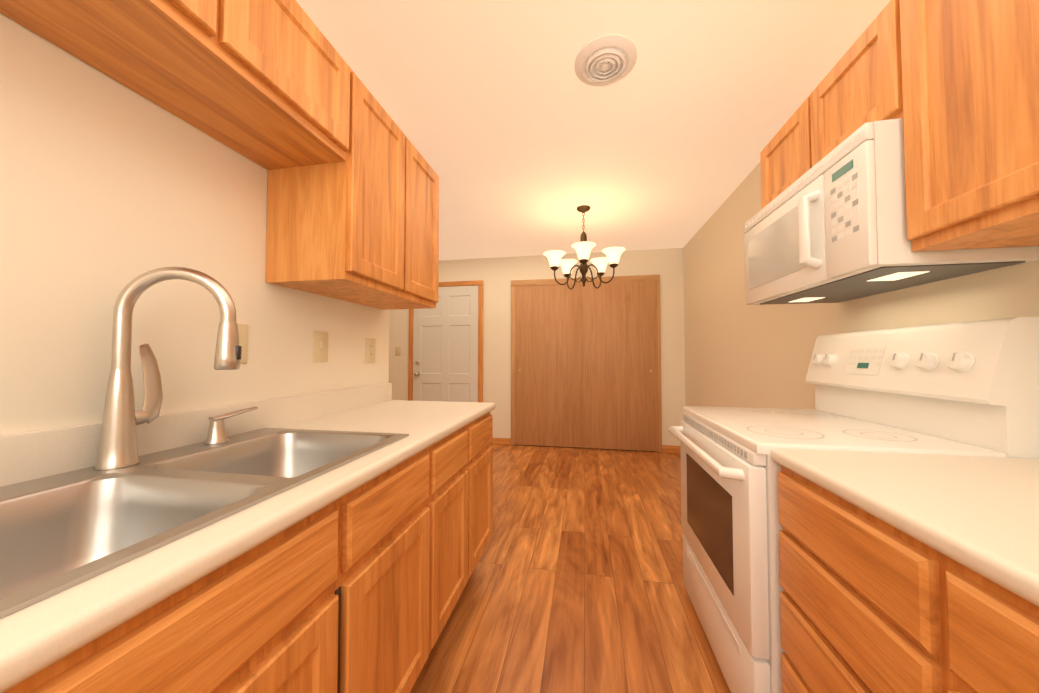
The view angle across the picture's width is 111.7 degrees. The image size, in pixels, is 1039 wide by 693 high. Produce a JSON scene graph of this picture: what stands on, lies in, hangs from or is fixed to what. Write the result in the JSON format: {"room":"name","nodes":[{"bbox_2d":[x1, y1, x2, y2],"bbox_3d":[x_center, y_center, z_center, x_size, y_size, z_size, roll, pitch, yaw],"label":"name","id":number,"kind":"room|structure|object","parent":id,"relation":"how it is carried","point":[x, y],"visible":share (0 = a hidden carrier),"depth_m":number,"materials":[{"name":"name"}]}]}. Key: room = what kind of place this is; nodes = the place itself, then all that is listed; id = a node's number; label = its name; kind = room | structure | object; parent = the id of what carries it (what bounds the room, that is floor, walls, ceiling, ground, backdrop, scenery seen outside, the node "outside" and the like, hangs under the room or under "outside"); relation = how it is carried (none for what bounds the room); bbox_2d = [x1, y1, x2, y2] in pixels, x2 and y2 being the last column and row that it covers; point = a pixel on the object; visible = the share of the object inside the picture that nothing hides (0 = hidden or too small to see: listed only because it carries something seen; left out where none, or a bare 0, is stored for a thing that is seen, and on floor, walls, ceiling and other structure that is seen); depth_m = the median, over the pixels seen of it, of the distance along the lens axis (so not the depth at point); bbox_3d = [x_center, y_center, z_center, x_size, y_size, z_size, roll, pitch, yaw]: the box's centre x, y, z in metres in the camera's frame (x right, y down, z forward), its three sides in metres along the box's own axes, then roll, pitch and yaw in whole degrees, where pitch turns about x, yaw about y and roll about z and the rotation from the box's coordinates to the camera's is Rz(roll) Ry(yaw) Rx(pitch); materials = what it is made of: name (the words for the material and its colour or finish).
{"room":"kitchen","nodes":[
{"label":"kitchen","id":0,"kind":"room"},
{"bbox_2d":[0,13,388,434],"bbox_3d":[-1.170,-0.077,0.387,0.120,2.530,3.550,0,-2,11],"label":"wall","id":1,"kind":"structure","parent":0,"point":[110,189],"depth_m":0.91,"materials":[{"name":"beige paint"}]},
{"bbox_2d":[0,0,235,83],"bbox_3d":[-0.890,-0.851,0.616,0.348,0.350,0.453,0,-2,11],"label":"upper cabinet","id":2,"kind":"object","parent":1,"relation":"attached to","point":[124,40],"depth_m":0.77,"materials":[{"name":"brown wood"}]},
{"bbox_2d":[122,0,351,171],"bbox_3d":[-0.807,-0.838,1.061,0.348,0.350,0.453,0,-2,11],"label":"upper cabinet","id":3,"kind":"object","parent":1,"relation":"attached to","point":[278,90],"depth_m":1.02,"materials":[{"name":"brown wood"}]},
{"bbox_2d":[238,324,247,363],"bbox_3d":[-0.954,-0.009,1.184,0.008,0.135,0.088,0,-2,11],"label":"electrical outlet plate","id":4,"kind":"object","parent":1,"relation":"attached to","point":[243,334],"visible":0.19,"depth_m":1.21,"materials":[{"name":"beige plastic"}]},
{"bbox_2d":[312,331,327,361],"bbox_3d":[-0.880,0.002,1.567,0.013,0.135,0.088,0,-2,11],"label":"switch plate","id":5,"kind":"object","parent":1,"relation":"attached to","point":[320,348],"visible":1,"depth_m":1.56,"materials":[{"name":"beige plastic"}]},
{"bbox_2d":[266,71,411,303],"bbox_3d":[-0.730,-0.616,1.468,0.348,0.770,0.385,0,-2,11],"label":"upper cabinet","id":6,"kind":"object","parent":1,"relation":"attached to","point":[343,232],"depth_m":1.30,"materials":[{"name":"brown wood"}]},
{"bbox_2d":[365,338,375,362],"bbox_3d":[-0.815,0.022,1.931,0.008,0.135,0.088,0,-2,11],"label":"electrical outlet plate","id":7,"kind":"object","parent":1,"relation":"attached to","point":[370,344],"visible":1,"depth_m":1.92,"materials":[{"name":"beige plastic"}]},
{"bbox_2d":[361,144,438,309],"bbox_3d":[-0.659,-0.606,1.846,0.348,0.770,0.385,0,-2,11],"label":"upper cabinet","id":8,"kind":"object","parent":1,"relation":"attached to","point":[423,273],"depth_m":1.83,"materials":[{"name":"brown wood"}]},
{"bbox_2d":[389,248,684,445],"bbox_3d":[-0.668,0.052,4.895,5.510,2.530,0.100,0,-2,11],"label":"wall","id":9,"kind":"structure","parent":0,"point":[497,275],"depth_m":4.74,"materials":[{"name":"beige paint"}]},
{"bbox_2d":[395,346,400,355],"bbox_3d":[-1.735,0.061,5.035,0.088,0.135,0.013,0,-2,11],"label":"switch plate","id":10,"kind":"object","parent":9,"relation":"attached to","point":[397,350],"visible":1,"depth_m":5.04,"materials":[{"name":"beige plastic"}]},
{"bbox_2d":[408,280,482,401],"bbox_3d":[-1.039,0.207,4.864,1.090,2.220,0.083,0,-2,11],"label":"entry door","id":11,"kind":"structure","parent":9,"relation":"in","point":[445,355],"depth_m":4.89,"materials":[{"name":"white wood"}]},
{"bbox_2d":[490,438,510,444],"bbox_3d":[-0.304,1.271,4.734,0.380,0.085,0.011,0,-2,11],"label":"baseboard","id":12,"kind":"structure","parent":9,"relation":"attached to","point":[500,441],"depth_m":4.72,"materials":[{"name":"brown wood"}]},
{"bbox_2d":[511,275,661,451],"bbox_3d":[0.819,0.207,4.543,1.900,2.200,0.033,0,-2,11],"label":"sliding doors","id":13,"kind":"structure","parent":9,"relation":"in","point":[586,366],"depth_m":4.52,"materials":[{"name":"brown wood"}]},
{"bbox_2d":[410,444,730,692],"bbox_3d":[-1.202,1.257,1.728,5.610,0.060,6.450,0,-2,11],"label":"floor","id":14,"kind":"structure","parent":0,"point":[575,584],"depth_m":1.77,"materials":[{"name":"wood"}]},
{"bbox_2d":[3,674,34,692],"bbox_3d":[-0.820,0.744,0.130,0.648,0.874,0.460,0,-2,11],"label":"base cabinet","id":15,"kind":"object","parent":14,"relation":"on","point":[28,685],"depth_m":0.34,"materials":[{"name":"brown wood"}]},
{"bbox_2d":[0,383,494,692],"bbox_3d":[-0.661,0.327,0.978,0.652,0.283,2.220,0,-2,11],"label":"countertop","id":16,"kind":"structure","parent":15,"relation":"on","point":[89,553],"depth_m":0.73,"materials":[{"name":"laminate"}]},
{"bbox_2d":[94,267,241,469],"bbox_3d":[-0.843,0.042,0.855,0.260,0.476,0.149,0,-2,11],"label":"faucet","id":17,"kind":"object","parent":16,"relation":"on","point":[122,419],"visible":1,"depth_m":0.84,"materials":[{"name":"silver metal"}]},
{"bbox_2d":[204,407,257,444],"bbox_3d":[-0.891,0.240,1.089,0.062,0.092,0.135,0,-2,11],"label":"soap dispenser","id":18,"kind":"object","parent":16,"relation":"on","point":[216,434],"visible":1,"depth_m":1.04,"materials":[{"name":"silver metal"}]},
{"bbox_2d":[35,488,358,692],"bbox_3d":[-0.735,0.757,0.588,0.648,0.874,0.472,0,-2,11],"label":"base cabinet","id":19,"kind":"object","parent":14,"relation":"on","point":[282,616],"depth_m":0.56,"materials":[{"name":"brown wood"}]},
{"bbox_2d":[359,441,438,692],"bbox_3d":[-0.654,0.769,1.022,0.648,0.874,0.444,0,-2,11],"label":"base cabinet","id":20,"kind":"object","parent":14,"relation":"on","point":[360,589],"depth_m":0.99,"materials":[{"name":"brown wood"}]},
{"bbox_2d":[439,421,474,635],"bbox_3d":[-0.577,0.781,1.432,0.648,0.874,0.390,0,-2,11],"label":"base cabinet","id":21,"kind":"object","parent":14,"relation":"on","point":[456,450],"depth_m":1.42,"materials":[{"name":"brown wood"}]},
{"bbox_2d":[475,412,492,566],"bbox_3d":[-0.503,0.793,1.830,0.648,0.874,0.420,0,-2,11],"label":"base cabinet","id":22,"kind":"object","parent":14,"relation":"on","point":[484,424],"depth_m":1.81,"materials":[{"name":"brown wood"}]},
{"bbox_2d":[778,465,913,692],"bbox_3d":[1.015,0.760,0.709,0.668,0.874,0.472,0,-2,11],"label":"base cabinet","id":23,"kind":"object","parent":14,"relation":"on","point":[870,603],"depth_m":0.75,"materials":[{"name":"brown wood"}]},
{"bbox_2d":[669,317,1038,692],"bbox_3d":[1.062,0.576,1.351,0.774,1.280,0.788,0,-2,11],"label":"range","id":24,"kind":"object","parent":14,"relation":"on","point":[970,388],"visible":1,"depth_m":1.11,"materials":[{"name":"white metal"}]},
{"bbox_2d":[910,537,1038,692],"bbox_3d":[0.898,0.742,0.084,0.668,0.874,0.800,0,-2,11],"label":"base cabinet","id":25,"kind":"object","parent":14,"relation":"on","point":[972,634],"depth_m":0.50,"materials":[{"name":"brown wood"}]},
{"bbox_2d":[771,448,1038,606],"bbox_3d":[0.936,0.239,0.322,0.671,0.144,1.294,0,-2,11],"label":"countertop","id":26,"kind":"structure","parent":25,"relation":"on","point":[978,515],"depth_m":0.66,"materials":[{"name":"laminate"}]},
{"bbox_2d":[296,0,890,259],"bbox_3d":[-1.202,-1.332,1.803,5.610,0.060,6.450,0,-2,11],"label":"ceiling","id":27,"kind":"structure","parent":0,"point":[522,137],"depth_m":1.86,"materials":[{"name":"beige paint"}]},
{"bbox_2d":[543,205,625,289],"bbox_3d":[0.578,-0.901,3.177,0.718,0.722,0.692,0,-2,11],"label":"chandelier","id":28,"kind":"object","parent":27,"relation":"hanging from","point":[583,247],"visible":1,"depth_m":3.14,"materials":[{"name":"white glass"}]},
{"bbox_2d":[574,34,636,85],"bbox_3d":[0.394,-1.293,1.621,0.280,0.027,0.280,0,-2,11],"label":"ceiling vent","id":29,"kind":"object","parent":27,"relation":"in","point":[605,60],"visible":1,"depth_m":1.59,"materials":[{"name":"white plastic"}]},
{"bbox_2d":[683,162,1038,408],"bbox_3d":[1.506,-0.052,1.260,0.100,2.530,6.450,0,-2,11],"label":"wall","id":30,"kind":"structure","parent":0,"point":[739,353],"depth_m":2.41,"materials":[{"name":"beige paint"}]},
{"bbox_2d":[760,107,803,209],"bbox_3d":[1.333,-0.814,1.544,0.332,0.370,0.398,0,-2,11],"label":"upper cabinet","id":31,"kind":"object","parent":30,"relation":"attached to","point":[782,159],"depth_m":1.57,"materials":[{"name":"brown wood"}]},
{"bbox_2d":[800,9,887,173],"bbox_3d":[1.260,-0.825,1.154,0.332,0.370,0.396,0,-2,11],"label":"upper cabinet","id":32,"kind":"object","parent":30,"relation":"attached to","point":[854,93],"depth_m":1.18,"materials":[{"name":"brown wood"}]},
{"bbox_2d":[744,118,1038,304],"bbox_3d":[1.233,-0.422,1.352,0.459,0.416,0.786,0,-2,11],"label":"microwave","id":33,"kind":"object","parent":32,"relation":"attached to","point":[831,227],"visible":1,"depth_m":1.11,"materials":[{"name":"white plastic"}]},
{"bbox_2d":[884,0,1038,251],"bbox_3d":[1.180,-0.645,0.723,0.332,0.755,0.468,0,-2,11],"label":"upper cabinet","id":34,"kind":"object","parent":30,"relation":"attached to","point":[954,84],"depth_m":0.83,"materials":[{"name":"brown wood"}]}
]}

